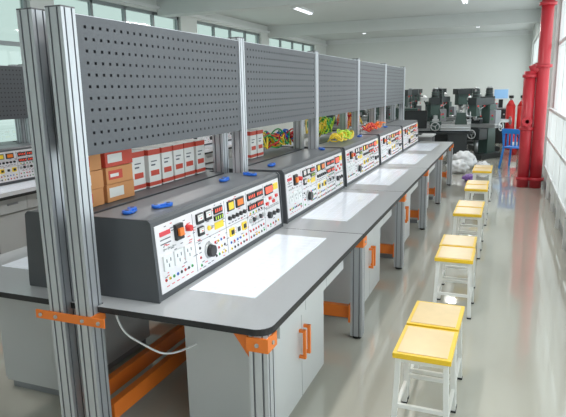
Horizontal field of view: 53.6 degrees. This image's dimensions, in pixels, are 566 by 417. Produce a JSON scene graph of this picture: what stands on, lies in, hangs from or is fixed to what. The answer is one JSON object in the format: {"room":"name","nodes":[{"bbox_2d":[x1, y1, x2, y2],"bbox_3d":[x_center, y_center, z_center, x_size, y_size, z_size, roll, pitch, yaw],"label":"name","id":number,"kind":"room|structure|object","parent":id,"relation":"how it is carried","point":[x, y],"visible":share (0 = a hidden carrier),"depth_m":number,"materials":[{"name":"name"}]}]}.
{"room":"electronics workshop","nodes":[
{"label":"electronics workshop","id":0,"kind":"room"},
{"bbox_2d":[27,0,325,135],"bbox_3d":[-2.680,-2.530,11.751,0.200,3.550,23.600,4,13,21],"label":"wall","id":1,"kind":"structure","parent":0,"point":[186,23],"depth_m":14.18,"materials":[{"name":"white paint"}]},
{"bbox_2d":[0,0,26,142],"bbox_3d":[-4.584,-1.834,6.949,0.060,2.350,3.800,4,13,21],"label":"window","id":2,"kind":"structure","parent":1,"relation":"in","point":[10,51],"depth_m":8.27,"materials":[{"name":"grey"}]},
{"bbox_2d":[54,0,178,30],"bbox_3d":[-3.007,-2.692,10.857,0.060,2.350,3.800,4,13,21],"label":"window","id":3,"kind":"structure","parent":1,"relation":"in","point":[96,8],"depth_m":10.53,"materials":[{"name":"grey"}]},
{"bbox_2d":[114,0,326,45],"bbox_3d":[-2.584,-4.082,11.371,0.068,0.060,23.400,4,13,21],"label":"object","id":4,"kind":"object","parent":1,"relation":"attached to","point":[133,2],"visible":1,"depth_m":13.66,"materials":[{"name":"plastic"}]},
{"bbox_2d":[197,21,259,43],"bbox_3d":[-1.375,-3.580,14.900,0.060,2.350,3.700,4,13,21],"label":"window","id":5,"kind":"structure","parent":1,"relation":"in","point":[203,28],"depth_m":14.38,"materials":[{"name":"grey"}]},
{"bbox_2d":[157,0,384,16],"bbox_3d":[0.952,-3.942,10.278,7.460,0.320,0.350,4,13,21],"label":"ceiling beam","id":6,"kind":"structure","parent":1,"relation":"attached to","point":[168,8],"depth_m":10.95,"materials":[{"name":"white paint"}]},
{"bbox_2d":[269,38,313,51],"bbox_3d":[0.330,-4.508,19.126,0.060,2.350,4.400,4,13,21],"label":"window","id":7,"kind":"structure","parent":1,"relation":"in","point":[277,42],"depth_m":18.75,"materials":[{"name":"grey"}]},
{"bbox_2d":[268,8,540,37],"bbox_3d":[3.079,-5.100,15.548,7.460,0.320,0.350,4,13,21],"label":"trim","id":8,"kind":"structure","parent":1,"relation":"attached to","point":[527,16],"depth_m":15.23,"materials":[{"name":"white paint"}]},
{"bbox_2d":[0,136,565,416],"bbox_3d":[0.919,-0.522,10.740,7.860,0.100,24.000,4,13,21],"label":"floor","id":9,"kind":"structure","parent":0,"point":[514,337],"depth_m":3.88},
{"bbox_2d":[0,65,27,119],"bbox_3d":[-3.342,-0.499,5.896,0.386,2.026,1.613,4,13,21],"label":"pegboard panel","id":10,"kind":"object","parent":9,"relation":"on","point":[13,105],"visible":0.96,"depth_m":6.27,"materials":[{"name":"metal"}]},
{"bbox_2d":[0,179,37,254],"bbox_3d":[-3.336,0.113,6.077,1.958,0.753,1.601,4,13,21],"label":"workbench","id":11,"kind":"object","parent":9,"relation":"on","point":[16,199],"visible":0.35,"depth_m":5.51,"materials":[{"name":"grey laminate"}]},
{"bbox_2d":[0,142,19,145],"bbox_3d":[-3.498,-0.467,6.107,0.394,0.380,1.521,4,13,21],"label":"console","id":12,"kind":"object","parent":11,"relation":"on","point":[2,143],"visible":0.08,"depth_m":6.56,"materials":[{"name":"grey metal"}]},
{"bbox_2d":[0,143,34,185],"bbox_3d":[-3.107,-0.442,5.955,0.394,0.380,1.521,4,13,21],"label":"console","id":13,"kind":"object","parent":11,"relation":"on","point":[16,160],"visible":0.7,"depth_m":6.08,"materials":[{"name":"grey metal"}]},
{"bbox_2d":[8,64,30,142],"bbox_3d":[-2.755,-0.818,7.350,0.386,2.026,1.613,4,13,21],"label":"pegboard panel","id":14,"kind":"object","parent":9,"relation":"on","point":[21,125],"visible":0.02,"depth_m":6.60,"materials":[{"name":"metal"}]},
{"bbox_2d":[16,5,240,416],"bbox_3d":[-0.673,0.024,3.173,0.386,2.026,1.613,4,13,21],"label":"pegboard panel","id":15,"kind":"object","parent":9,"relation":"on","point":[94,85],"visible":1,"depth_m":2.51,"materials":[{"name":"metal"}]},
{"bbox_2d":[0,228,363,416],"bbox_3d":[-0.667,0.636,3.354,1.958,0.753,1.601,4,13,21],"label":"workbench","id":16,"kind":"object","parent":9,"relation":"on","point":[255,320],"visible":0.69,"depth_m":2.82,"materials":[{"name":"grey laminate"}]},
{"bbox_2d":[25,169,223,287],"bbox_3d":[-0.829,0.056,3.384,0.394,0.380,1.521,4,13,21],"label":"console","id":17,"kind":"object","parent":16,"relation":"on","point":[36,265],"visible":0.06,"depth_m":2.76,"materials":[{"name":"grey metal"}]},
{"bbox_2d":[91,187,103,206],"bbox_3d":[-1.028,-0.049,2.759,0.192,0.086,0.211,3,13,20],"label":"cardboard box","id":18,"kind":"object","parent":17,"relation":"on","point":[97,194],"visible":0.12,"depth_m":2.78,"materials":[{"name":"brown cardboard"}]},
{"bbox_2d":[90,169,103,189],"bbox_3d":[-1.030,-0.136,2.740,0.192,0.091,0.221,4,13,23],"label":"cardboard box","id":19,"kind":"object","parent":18,"relation":"on","point":[96,176],"visible":0.14,"depth_m":2.76,"materials":[{"name":"brown cardboard"}]},
{"bbox_2d":[88,154,100,170],"bbox_3d":[-1.031,-0.224,2.721,0.192,0.086,0.211,3,13,20],"label":"cardboard box","id":20,"kind":"object","parent":19,"relation":"on","point":[94,160],"visible":0.09,"depth_m":2.74,"materials":[{"name":"brown cardboard"}]},
{"bbox_2d":[103,179,134,202],"bbox_3d":[-0.938,-0.100,2.981,0.192,0.091,0.221,4,13,22],"label":"cardboard box","id":21,"kind":"object","parent":17,"relation":"on","point":[124,189],"visible":0.54,"depth_m":2.93,"materials":[{"name":"brown cardboard"}]},
{"bbox_2d":[101,163,132,184],"bbox_3d":[-0.940,-0.188,2.962,0.192,0.086,0.211,4,13,22],"label":"cardboard box","id":22,"kind":"object","parent":21,"relation":"on","point":[119,173],"visible":0.54,"depth_m":2.91,"materials":[{"name":"brown cardboard"}]},
{"bbox_2d":[100,149,132,167],"bbox_3d":[-0.941,-0.271,2.944,0.192,0.081,0.231,3,13,20],"label":"cardboard box","id":23,"kind":"object","parent":22,"relation":"on","point":[110,159],"visible":0.43,"depth_m":2.89,"materials":[{"name":"red cardboard"}]},
{"bbox_2d":[131,150,145,190],"bbox_3d":[-0.891,-0.220,3.217,0.152,0.225,0.117,4,13,22],"label":"cardboard box","id":24,"kind":"object","parent":17,"relation":"on","point":[138,168],"visible":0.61,"depth_m":3.19,"materials":[{"name":"white cardboard"}]},
{"bbox_2d":[132,147,161,187],"bbox_3d":[-0.827,-0.247,3.339,0.152,0.225,0.117,4,13,22],"label":"cardboard box","id":25,"kind":"object","parent":17,"relation":"on","point":[151,154],"visible":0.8,"depth_m":3.29,"materials":[{"name":"white cardboard"}]},
{"bbox_2d":[145,145,173,183],"bbox_3d":[-0.779,-0.275,3.468,0.152,0.225,0.117,3,13,21],"label":"cardboard box","id":26,"kind":"object","parent":17,"relation":"on","point":[166,164],"visible":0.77,"depth_m":3.43,"materials":[{"name":"white cardboard"}]},
{"bbox_2d":[157,143,184,179],"bbox_3d":[-0.732,-0.303,3.596,0.152,0.225,0.117,4,13,21],"label":"cardboard box","id":27,"kind":"object","parent":17,"relation":"on","point":[177,148],"visible":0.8,"depth_m":3.56,"materials":[{"name":"white cardboard"}]},
{"bbox_2d":[169,141,194,176],"bbox_3d":[-0.686,-0.331,3.726,0.152,0.225,0.117,4,13,23],"label":"cardboard box","id":28,"kind":"object","parent":17,"relation":"on","point":[188,146],"visible":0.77,"depth_m":3.69,"materials":[{"name":"white cardboard"}]},
{"bbox_2d":[180,139,205,173],"bbox_3d":[-0.632,-0.359,3.852,0.152,0.225,0.117,3,13,21],"label":"cardboard box","id":29,"kind":"object","parent":17,"relation":"on","point":[199,153],"visible":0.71,"depth_m":3.81,"materials":[{"name":"white cardboard"}]},
{"bbox_2d":[115,315,196,354],"bbox_3d":[-0.594,0.571,2.628,0.373,0.244,0.077,-4,12,-13],"label":"power cord","id":30,"kind":"object","parent":16,"relation":"attached to","point":[117,318],"visible":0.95,"depth_m":2.60,"materials":[{"name":"white plastic"}]},
{"bbox_2d":[94,171,282,303],"bbox_3d":[-0.439,0.080,3.232,0.394,0.380,1.521,4,13,21],"label":"console","id":31,"kind":"object","parent":16,"relation":"on","point":[148,254],"visible":1,"depth_m":2.75,"materials":[{"name":"grey metal"}]},
{"bbox_2d":[122,206,136,214],"bbox_3d":[-0.719,0.008,2.625,0.050,0.017,0.115,0,12,5],"label":"holder","id":32,"kind":"object","parent":31,"relation":"on","point":[130,210],"visible":1,"depth_m":2.60,"materials":[{"name":"blue plastic"}]},
{"bbox_2d":[151,202,172,208],"bbox_3d":[-0.590,-0.018,2.732,0.050,0.017,0.115,10,17,43],"label":"holder","id":33,"kind":"object","parent":31,"relation":"on","point":[165,204],"visible":1,"depth_m":2.71,"materials":[{"name":"blue plastic"}]},
{"bbox_2d":[219,177,229,181],"bbox_3d":[-0.367,-0.184,3.497,0.050,0.017,0.115,1,12,10],"label":"holder","id":34,"kind":"object","parent":31,"relation":"on","point":[223,179],"visible":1,"depth_m":3.46,"materials":[{"name":"blue plastic"}]},
{"bbox_2d":[243,172,256,175],"bbox_3d":[-0.219,-0.230,3.703,0.115,0.017,0.050,10,16,42],"label":"holder","id":35,"kind":"object","parent":31,"relation":"on","point":[244,173],"visible":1,"depth_m":3.67,"materials":[{"name":"blue plastic"}]},
{"bbox_2d":[204,148,212,162],"bbox_3d":[-2.163,-0.525,8.985,1.958,0.753,1.601,4,13,21],"label":"workbench","id":36,"kind":"object","parent":9,"relation":"on","point":[208,151],"visible":0.02,"depth_m":8.98,"materials":[{"name":"laminate"}]},
{"bbox_2d":[204,140,265,164],"bbox_3d":[-1.539,-0.865,10.530,1.958,0.753,1.801,4,13,21],"label":"workbench","id":37,"kind":"object","parent":9,"relation":"on","point":[229,142],"visible":0.02,"depth_m":9.71,"materials":[{"name":"grey laminate"}]},
{"bbox_2d":[194,132,231,145],"bbox_3d":[-1.347,-1.400,10.317,0.394,0.380,1.521,4,13,21],"label":"console","id":38,"kind":"object","parent":37,"relation":"on","point":[207,139],"visible":0.12,"depth_m":9.96,"materials":[{"name":"grey metal"}]},
{"bbox_2d":[212,37,314,173],"bbox_3d":[-0.086,-0.295,4.627,0.386,2.026,1.613,4,13,21],"label":"pegboard panel","id":39,"kind":"object","parent":9,"relation":"on","point":[277,84],"visible":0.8,"depth_m":4.13,"materials":[{"name":"metal"}]},
{"bbox_2d":[293,51,357,148],"bbox_3d":[0.500,-0.615,6.081,0.386,2.026,1.613,4,13,21],"label":"pegboard panel","id":40,"kind":"object","parent":9,"relation":"on","point":[336,78],"visible":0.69,"depth_m":5.59,"materials":[{"name":"metal"}]},
{"bbox_2d":[281,189,404,338],"bbox_3d":[-0.081,0.317,4.808,1.958,0.753,1.601,4,13,21],"label":"workbench","id":41,"kind":"object","parent":9,"relation":"on","point":[364,212],"visible":0.34,"depth_m":4.14,"materials":[{"name":"grey laminate"}]},
{"bbox_2d":[205,147,301,172],"bbox_3d":[-0.242,-0.263,4.838,0.394,0.380,1.521,4,13,21],"label":"console","id":42,"kind":"object","parent":41,"relation":"on","point":[270,153],"visible":0.09,"depth_m":4.77,"materials":[{"name":"grey metal"}]},
{"bbox_2d":[247,130,256,158],"bbox_3d":[-0.312,-0.530,4.631,0.152,0.225,0.117,4,13,21],"label":"cardboard box","id":43,"kind":"object","parent":42,"relation":"on","point":[251,134],"visible":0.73,"depth_m":4.58,"materials":[{"name":"white cardboard"}]},
{"bbox_2d":[247,129,263,156],"bbox_3d":[-0.260,-0.558,4.759,0.152,0.225,0.117,4,13,21],"label":"cardboard box","id":44,"kind":"object","parent":42,"relation":"on","point":[259,132],"visible":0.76,"depth_m":4.72,"materials":[{"name":"white cardboard"}]},
{"bbox_2d":[263,128,292,148],"bbox_3d":[-0.037,-0.671,5.309,0.225,0.172,0.849,4,13,21],"label":"bundle","id":45,"kind":"object","parent":42,"relation":"on","point":[276,139],"visible":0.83,"depth_m":5.17,"materials":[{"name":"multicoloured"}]},
{"bbox_2d":[248,148,344,223],"bbox_3d":[0.148,-0.239,4.686,0.394,0.380,1.521,4,13,21],"label":"console","id":46,"kind":"object","parent":41,"relation":"on","point":[308,177],"visible":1,"depth_m":4.44,"materials":[{"name":"grey metal"}]},
{"bbox_2d":[319,113,378,134],"bbox_3d":[1.546,-1.890,13.248,1.650,1.512,0.555,4,13,21],"label":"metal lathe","id":47,"kind":"object","parent":9,"relation":"on","point":[335,127],"visible":0.06,"depth_m":13.20,"materials":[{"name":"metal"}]},
{"bbox_2d":[339,58,384,134],"bbox_3d":[1.087,-0.934,7.535,0.386,2.026,1.613,4,13,21],"label":"pegboard panel","id":48,"kind":"object","parent":9,"relation":"on","point":[371,76],"visible":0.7,"depth_m":7.07,"materials":[{"name":"metal"}]},
{"bbox_2d":[349,108,396,121],"bbox_3d":[2.700,-2.574,16.374,1.650,1.512,0.555,4,13,21],"label":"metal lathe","id":49,"kind":"object","parent":9,"relation":"on","point":[362,112],"visible":0.08,"depth_m":16.34,"materials":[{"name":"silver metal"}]},
{"bbox_2d":[360,106,389,123],"bbox_3d":[2.551,-2.296,14.717,1.230,1.660,0.866,2,12,16],"label":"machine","id":50,"kind":"object","parent":9,"relation":"on","point":[377,109],"visible":0.02,"depth_m":14.69,"materials":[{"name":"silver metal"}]},
{"bbox_2d":[343,167,427,268],"bbox_3d":[0.506,-0.003,6.262,1.958,0.753,1.601,4,13,21],"label":"workbench","id":51,"kind":"object","parent":9,"relation":"on","point":[394,232],"visible":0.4,"depth_m":5.57,"materials":[{"name":"grey laminate"}]},
{"bbox_2d":[277,134,334,148],"bbox_3d":[0.344,-0.583,6.292,0.394,0.380,1.521,4,13,21],"label":"console","id":52,"kind":"object","parent":51,"relation":"on","point":[323,138],"visible":0.02,"depth_m":6.06,"materials":[{"name":"grey metal"}]},
{"bbox_2d":[305,116,334,136],"bbox_3d":[0.424,-0.963,6.470,0.259,0.236,0.856,4,13,21],"label":"bundle","id":53,"kind":"object","parent":52,"relation":"on","point":[325,124],"visible":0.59,"depth_m":6.39,"materials":[{"name":"yellow"}]},
{"bbox_2d":[319,135,379,186],"bbox_3d":[0.735,-0.558,6.140,0.394,0.380,1.521,4,13,21],"label":"console","id":54,"kind":"object","parent":51,"relation":"on","point":[360,154],"visible":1,"depth_m":5.89,"materials":[{"name":"grey metal"}]},
{"bbox_2d":[327,129,353,141],"bbox_3d":[0.617,-0.768,5.895,0.201,0.115,0.751,4,13,21],"label":"bundle","id":55,"kind":"object","parent":54,"relation":"on","point":[345,134],"visible":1,"depth_m":5.78,"materials":[{"name":"yellow plastic"}]},
{"bbox_2d":[369,63,404,125],"bbox_3d":[1.691,-1.263,9.030,0.386,2.026,1.705,4,13,21],"label":"pegboard panel","id":56,"kind":"object","parent":9,"relation":"on","point":[394,76],"visible":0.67,"depth_m":8.72,"materials":[{"name":"metal"}]},
{"bbox_2d":[397,90,411,107],"bbox_3d":[3.074,-2.196,14.290,0.440,1.620,0.740,4,13,21],"label":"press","id":57,"kind":"object","parent":9,"relation":"on","point":[408,93],"visible":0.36,"depth_m":13.92,"materials":[{"name":"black metal"}]},
{"bbox_2d":[379,152,442,229],"bbox_3d":[1.093,-0.322,7.716,1.958,0.753,1.601,4,13,21],"label":"workbench","id":58,"kind":"object","parent":9,"relation":"on","point":[418,199],"visible":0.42,"depth_m":6.99,"materials":[{"name":"grey laminate"}]},
{"bbox_2d":[327,126,365,133],"bbox_3d":[0.931,-0.902,7.746,0.394,0.380,1.521,4,13,21],"label":"console","id":59,"kind":"object","parent":58,"relation":"on","point":[349,128],"visible":0.02,"depth_m":7.63,"materials":[{"name":"grey metal"}]},
{"bbox_2d":[337,112,362,128],"bbox_3d":[0.902,-1.220,7.621,0.234,0.248,0.934,3,13,19],"label":"bundle","id":60,"kind":"object","parent":59,"relation":"on","point":[349,114],"visible":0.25,"depth_m":7.49,"materials":[{"name":"red"}]},
{"bbox_2d":[359,126,402,164],"bbox_3d":[1.322,-0.878,7.594,0.394,0.380,1.521,4,13,21],"label":"console","id":61,"kind":"object","parent":58,"relation":"on","point":[390,137],"visible":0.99,"depth_m":7.39,"materials":[{"name":"grey metal"}]},
{"bbox_2d":[361,121,385,131],"bbox_3d":[1.145,-1.055,7.198,0.167,0.105,0.806,5,13,25],"label":"bundle","id":62,"kind":"object","parent":61,"relation":"on","point":[371,126],"visible":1,"depth_m":7.11,"materials":[{"name":"red plastic"}]},
{"bbox_2d":[406,89,418,107],"bbox_3d":[3.607,-2.562,15.972,0.440,1.620,0.740,8,15,38],"label":"press","id":63,"kind":"object","parent":9,"relation":"on","point":[416,91],"visible":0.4,"depth_m":15.74,"materials":[{"name":"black metal"}]},
{"bbox_2d":[409,88,421,109],"bbox_3d":[3.967,-2.898,17.425,1.230,1.660,0.866,2,12,16],"label":"machine","id":64,"kind":"object","parent":9,"relation":"on","point":[419,107],"visible":0.02,"depth_m":17.39,"materials":[{"name":"silver metal"}]},
{"bbox_2d":[414,89,422,105],"bbox_3d":[4.725,-3.405,19.850,0.440,1.620,0.740,4,13,21],"label":"press","id":65,"kind":"object","parent":9,"relation":"on","point":[420,90],"visible":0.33,"depth_m":19.47,"materials":[{"name":"silver metal"}]},
{"bbox_2d":[391,325,457,416],"bbox_3d":[0.715,0.877,2.815,0.284,0.451,0.351,4,13,22],"label":"stool","id":66,"kind":"object","parent":9,"relation":"on","point":[423,346],"visible":1,"depth_m":2.72,"materials":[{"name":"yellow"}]},
{"bbox_2d":[418,133,435,141],"bbox_3d":[2.502,-1.167,11.610,1.200,0.740,0.600,4,13,21],"label":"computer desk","id":67,"kind":"object","parent":9,"relation":"on","point":[425,136],"visible":0.2,"depth_m":11.58,"materials":[{"name":"grey"}]},
{"bbox_2d":[405,110,426,134],"bbox_3d":[2.704,-1.752,11.400,0.440,0.480,0.180,4,13,21],"label":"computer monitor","id":68,"kind":"object","parent":67,"relation":"on","point":[420,115],"visible":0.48,"depth_m":11.34,"materials":[{"name":"black plastic"}]},
{"bbox_2d":[403,141,453,203],"bbox_3d":[1.716,-0.661,9.261,1.958,0.753,1.801,4,13,21],"label":"workbench","id":69,"kind":"object","parent":9,"relation":"on","point":[435,176],"visible":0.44,"depth_m":8.51,"materials":[{"name":"grey laminate"}]},
{"bbox_2d":[359,120,394,125],"bbox_3d":[1.518,-1.222,9.200,0.394,0.380,1.521,4,13,21],"label":"console","id":70,"kind":"object","parent":69,"relation":"on","point":[387,121],"visible":0.02,"depth_m":9.28,"materials":[{"name":"grey metal"}]},
{"bbox_2d":[386,120,417,150],"bbox_3d":[1.908,-1.197,9.047,0.394,0.380,1.521,4,13,21],"label":"console","id":71,"kind":"object","parent":69,"relation":"on","point":[409,127],"visible":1,"depth_m":8.85,"materials":[{"name":"grey metal"}]},
{"bbox_2d":[396,95,471,155],"bbox_3d":[3.363,-1.777,12.543,1.650,1.512,0.555,2,12,16],"label":"metal lathe","id":72,"kind":"object","parent":9,"relation":"on","point":[457,133],"visible":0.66,"depth_m":12.30,"materials":[{"name":"silver metal"}]},
{"bbox_2d":[406,301,464,407],"bbox_3d":[0.855,0.803,3.149,0.284,0.451,0.351,4,13,22],"label":"stool","id":73,"kind":"object","parent":9,"relation":"on","point":[440,316],"visible":0.64,"depth_m":3.07,"materials":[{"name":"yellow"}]},
{"bbox_2d":[421,88,454,123],"bbox_3d":[3.847,-2.238,14.318,1.230,1.660,0.866,1,12,10],"label":"machine","id":74,"kind":"object","parent":9,"relation":"on","point":[433,107],"visible":0.28,"depth_m":13.99,"materials":[{"name":"silver metal"}]},
{"bbox_2d":[430,88,456,120],"bbox_3d":[4.605,-2.658,16.231,1.230,1.660,0.866,7,14,32],"label":"machine","id":75,"kind":"object","parent":9,"relation":"on","point":[444,100],"visible":0.22,"depth_m":16.11,"materials":[{"name":"silver metal"}]},
{"bbox_2d":[425,92,472,139],"bbox_3d":[5.421,-2.983,18.047,1.650,1.512,0.555,4,13,21],"label":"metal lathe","id":76,"kind":"object","parent":9,"relation":"on","point":[445,93],"visible":0.02,"depth_m":17.92,"materials":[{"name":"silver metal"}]},
{"bbox_2d":[433,246,475,318],"bbox_3d":[1.312,0.554,4.286,0.284,0.451,0.351,4,13,22],"label":"stool","id":77,"kind":"object","parent":9,"relation":"on","point":[445,255],"visible":0.9,"depth_m":4.17,"materials":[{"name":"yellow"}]},
{"bbox_2d":[445,159,469,173],"bbox_3d":[3.490,-0.852,11.176,0.471,0.264,0.561,4,13,21],"label":"plastic bag","id":78,"kind":"object","parent":9,"relation":"on","point":[458,166],"visible":0.76,"depth_m":11.01,"materials":[{"name":"white plastic"}]},
{"bbox_2d":[439,234,476,287],"bbox_3d":[1.441,0.479,4.625,0.284,0.451,0.351,4,13,21],"label":"stool","id":79,"kind":"object","parent":9,"relation":"on","point":[447,240],"visible":0.5,"depth_m":4.57,"materials":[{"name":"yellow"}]},
{"bbox_2d":[453,89,469,151],"bbox_3d":[4.671,-2.340,14.821,0.440,1.620,0.740,0,12,4],"label":"press","id":80,"kind":"object","parent":9,"relation":"on","point":[461,95],"visible":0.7,"depth_m":14.44,"materials":[{"name":"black metal"}]},
{"bbox_2d":[453,151,477,168],"bbox_3d":[3.786,-1.030,11.742,0.565,0.366,0.553,4,13,21],"label":"plastic bag","id":81,"kind":"object","parent":9,"relation":"on","point":[469,158],"visible":0.64,"depth_m":11.58,"materials":[{"name":"white plastic"}]},
{"bbox_2d":[461,173,472,180],"bbox_3d":[3.380,-0.573,10.175,0.238,0.137,0.233,-6,13,-20],"label":"plastic bag","id":82,"kind":"object","parent":9,"relation":"on","point":[469,176],"visible":0.77,"depth_m":10.10,"materials":[{"name":"purple plastic"}]},
{"bbox_2d":[452,207,482,258],"bbox_3d":[1.880,0.240,5.715,0.284,0.451,0.351,4,13,21],"label":"stool","id":83,"kind":"object","parent":9,"relation":"on","point":[459,212],"visible":0.79,"depth_m":5.58,"materials":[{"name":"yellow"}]},
{"bbox_2d":[461,88,473,143],"bbox_3d":[5.520,-2.799,16.910,0.440,1.620,0.740,1,12,10],"label":"press","id":84,"kind":"object","parent":9,"relation":"on","point":[471,89],"visible":0.24,"depth_m":16.68,"materials":[{"name":"silver metal"}]},
{"bbox_2d":[456,200,484,248],"bbox_3d":[2.017,0.166,6.051,0.284,0.451,0.351,4,13,22],"label":"stool","id":85,"kind":"object","parent":9,"relation":"on","point":[461,203],"visible":0.44,"depth_m":6.04,"materials":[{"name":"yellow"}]},
{"bbox_2d":[462,184,487,225],"bbox_3d":[2.421,-0.051,7.040,0.284,0.451,0.351,3,13,21],"label":"stool","id":86,"kind":"object","parent":9,"relation":"on","point":[483,189],"visible":0.79,"depth_m":6.88,"materials":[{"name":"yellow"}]},
{"bbox_2d":[466,180,488,213],"bbox_3d":[2.553,-0.125,7.378,0.284,0.451,0.351,4,13,22],"label":"stool","id":87,"kind":"object","parent":9,"relation":"on","point":[471,182],"visible":0.35,"depth_m":7.38,"materials":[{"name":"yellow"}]},
{"bbox_2d":[452,87,503,159],"bbox_3d":[4.687,-2.030,13.258,0.866,1.660,1.230,-11,15,-39],"label":"machine","id":88,"kind":"object","parent":9,"relation":"on","point":[486,118],"visible":0.86,"depth_m":13.11,"materials":[{"name":"silver metal"}]},
{"bbox_2d":[471,168,491,201],"bbox_3d":[3.004,-0.366,8.474,0.284,0.451,0.351,3,13,20],"label":"stool","id":89,"kind":"object","parent":9,"relation":"on","point":[479,171],"visible":0.81,"depth_m":8.31,"materials":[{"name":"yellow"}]},
{"bbox_2d":[473,165,492,195],"bbox_3d":[3.139,-0.440,8.811,0.284,0.451,0.351,4,13,21],"label":"stool","id":90,"kind":"object","parent":9,"relation":"on","point":[475,166],"visible":0.41,"depth_m":8.81,"materials":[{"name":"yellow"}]},
{"bbox_2d":[476,161,489,164],"bbox_3d":[4.131,-0.902,11.564,0.304,0.176,0.463,4,13,21],"label":"plastic bag","id":91,"kind":"object","parent":9,"relation":"on","point":[479,162],"visible":0.36,"depth_m":11.46,"materials":[{"name":"white plastic"}]},
{"bbox_2d":[466,87,511,150],"bbox_3d":[5.370,-2.388,14.882,1.230,1.660,0.866,0,12,4],"label":"machine","id":92,"kind":"object","parent":9,"relation":"on","point":[489,90],"visible":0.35,"depth_m":14.58,"materials":[{"name":"silver metal"}]},
{"bbox_2d":[493,88,509,142],"bbox_3d":[6.501,-2.782,16.784,0.700,1.600,0.520,4,13,21],"label":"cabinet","id":93,"kind":"object","parent":9,"relation":"on","point":[499,93],"visible":0.38,"depth_m":16.63,"materials":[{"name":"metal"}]},
{"bbox_2d":[498,129,519,167],"bbox_3d":[4.789,-1.240,11.544,0.496,0.823,0.481,-12,16,-42],"label":"plastic chair","id":94,"kind":"object","parent":9,"relation":"on","point":[504,131],"visible":0.63,"depth_m":11.42,"materials":[{"name":"blue plastic"}]},
{"bbox_2d":[505,95,515,149],"bbox_3d":[6.071,-2.300,14.983,0.237,1.420,0.237,4,13,21],"label":"gas cylinder","id":95,"kind":"object","parent":9,"relation":"on","point":[510,107],"visible":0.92,"depth_m":14.86,"materials":[{"name":"red metal"}]},
{"bbox_2d":[511,134,518,154],"bbox_3d":[5.717,-1.620,13.844,0.165,0.575,0.164,-6,13,-23],"label":"fire extinguisher","id":96,"kind":"object","parent":9,"relation":"on","point":[514,151],"visible":0.3,"depth_m":13.80,"materials":[{"name":"red metal"}]},
{"bbox_2d":[516,95,521,144],"bbox_3d":[6.331,-2.284,14.882,0.237,1.420,0.237,4,13,21],"label":"gas cylinder","id":97,"kind":"object","parent":9,"relation":"on","point":[519,107],"visible":0.34,"depth_m":14.78,"materials":[{"name":"red metal"}]},
{"bbox_2d":[516,0,557,187],"bbox_3d":[4.095,-2.090,9.033,0.432,3.548,0.314,4,13,21],"label":"riser pipe","id":98,"kind":"object","parent":9,"relation":"on","point":[537,78],"visible":1,"depth_m":9.09,"materials":[{"name":"red metal"}]},
{"bbox_2d":[216,0,541,40],"bbox_3d":[0.847,-4.093,9.984,7.860,0.100,24.000,4,13,21],"label":"ceiling","id":99,"kind":"structure","parent":0,"point":[385,9],"depth_m":14.19,"materials":[{"name":"white paint"}]},
{"bbox_2d":[291,7,313,14],"bbox_3d":[0.453,-4.646,13.103,0.160,0.090,1.240,4,13,21],"label":"fluorescent ceiling light","id":100,"kind":"object","parent":99,"relation":"attached to","point":[302,9],"visible":0.8,"depth_m":13.13,"materials":[{"name":"white plastic"}]},
{"bbox_2d":[326,35,532,128],"bbox_3d":[5.246,-4.683,21.175,7.860,3.550,0.200,4,13,21],"label":"wall","id":101,"kind":"structure","parent":0,"point":[495,61],"depth_m":20.51,"materials":[{"name":"white paint"}]},
{"bbox_2d":[326,30,532,44],"bbox_3d":[5.167,-6.316,20.711,7.460,0.160,0.050,4,13,21],"label":"trim","id":102,"kind":"structure","parent":101,"relation":"attached to","point":[517,32],"depth_m":20.56,"materials":[{"name":"white paint"}]},
{"bbox_2d":[531,0,565,226],"bbox_3d":[4.445,-2.085,8.973,0.200,3.550,23.600,4,13,21],"label":"wall","id":103,"kind":"structure","parent":0,"point":[557,12],"depth_m":9.34,"materials":[{"name":"white paint"}]},
{"bbox_2d":[533,35,538,63],"bbox_3d":[7.719,-3.823,17.120,0.060,2.750,4.900,4,13,21],"label":"window","id":104,"kind":"structure","parent":103,"relation":"in","point":[536,43],"depth_m":17.97,"materials":[{"name":"white"}]},
{"bbox_2d":[542,174,562,238],"bbox_3d":[4.380,-0.404,9.369,0.012,0.100,23.600,4,13,21],"label":"baseboard","id":105,"kind":"structure","parent":103,"relation":"attached to","point":[560,228],"depth_m":7.29,"materials":[{"name":"grey"}]},
{"bbox_2d":[544,108,565,249],"bbox_3d":[3.409,-0.492,6.929,0.040,1.320,4.729,4,13,21],"label":"window guard railing","id":106,"kind":"structure","parent":103,"relation":"in","point":[555,160],"depth_m":7.08,"materials":[{"name":"white"}]},
{"bbox_2d":[554,0,565,114],"bbox_3d":[3.584,-1.572,6.875,0.060,2.750,5.350,4,13,21],"label":"window","id":107,"kind":"structure","parent":103,"relation":"in","point":[562,40],"depth_m":9.06,"materials":[{"name":"white"}]}
]}

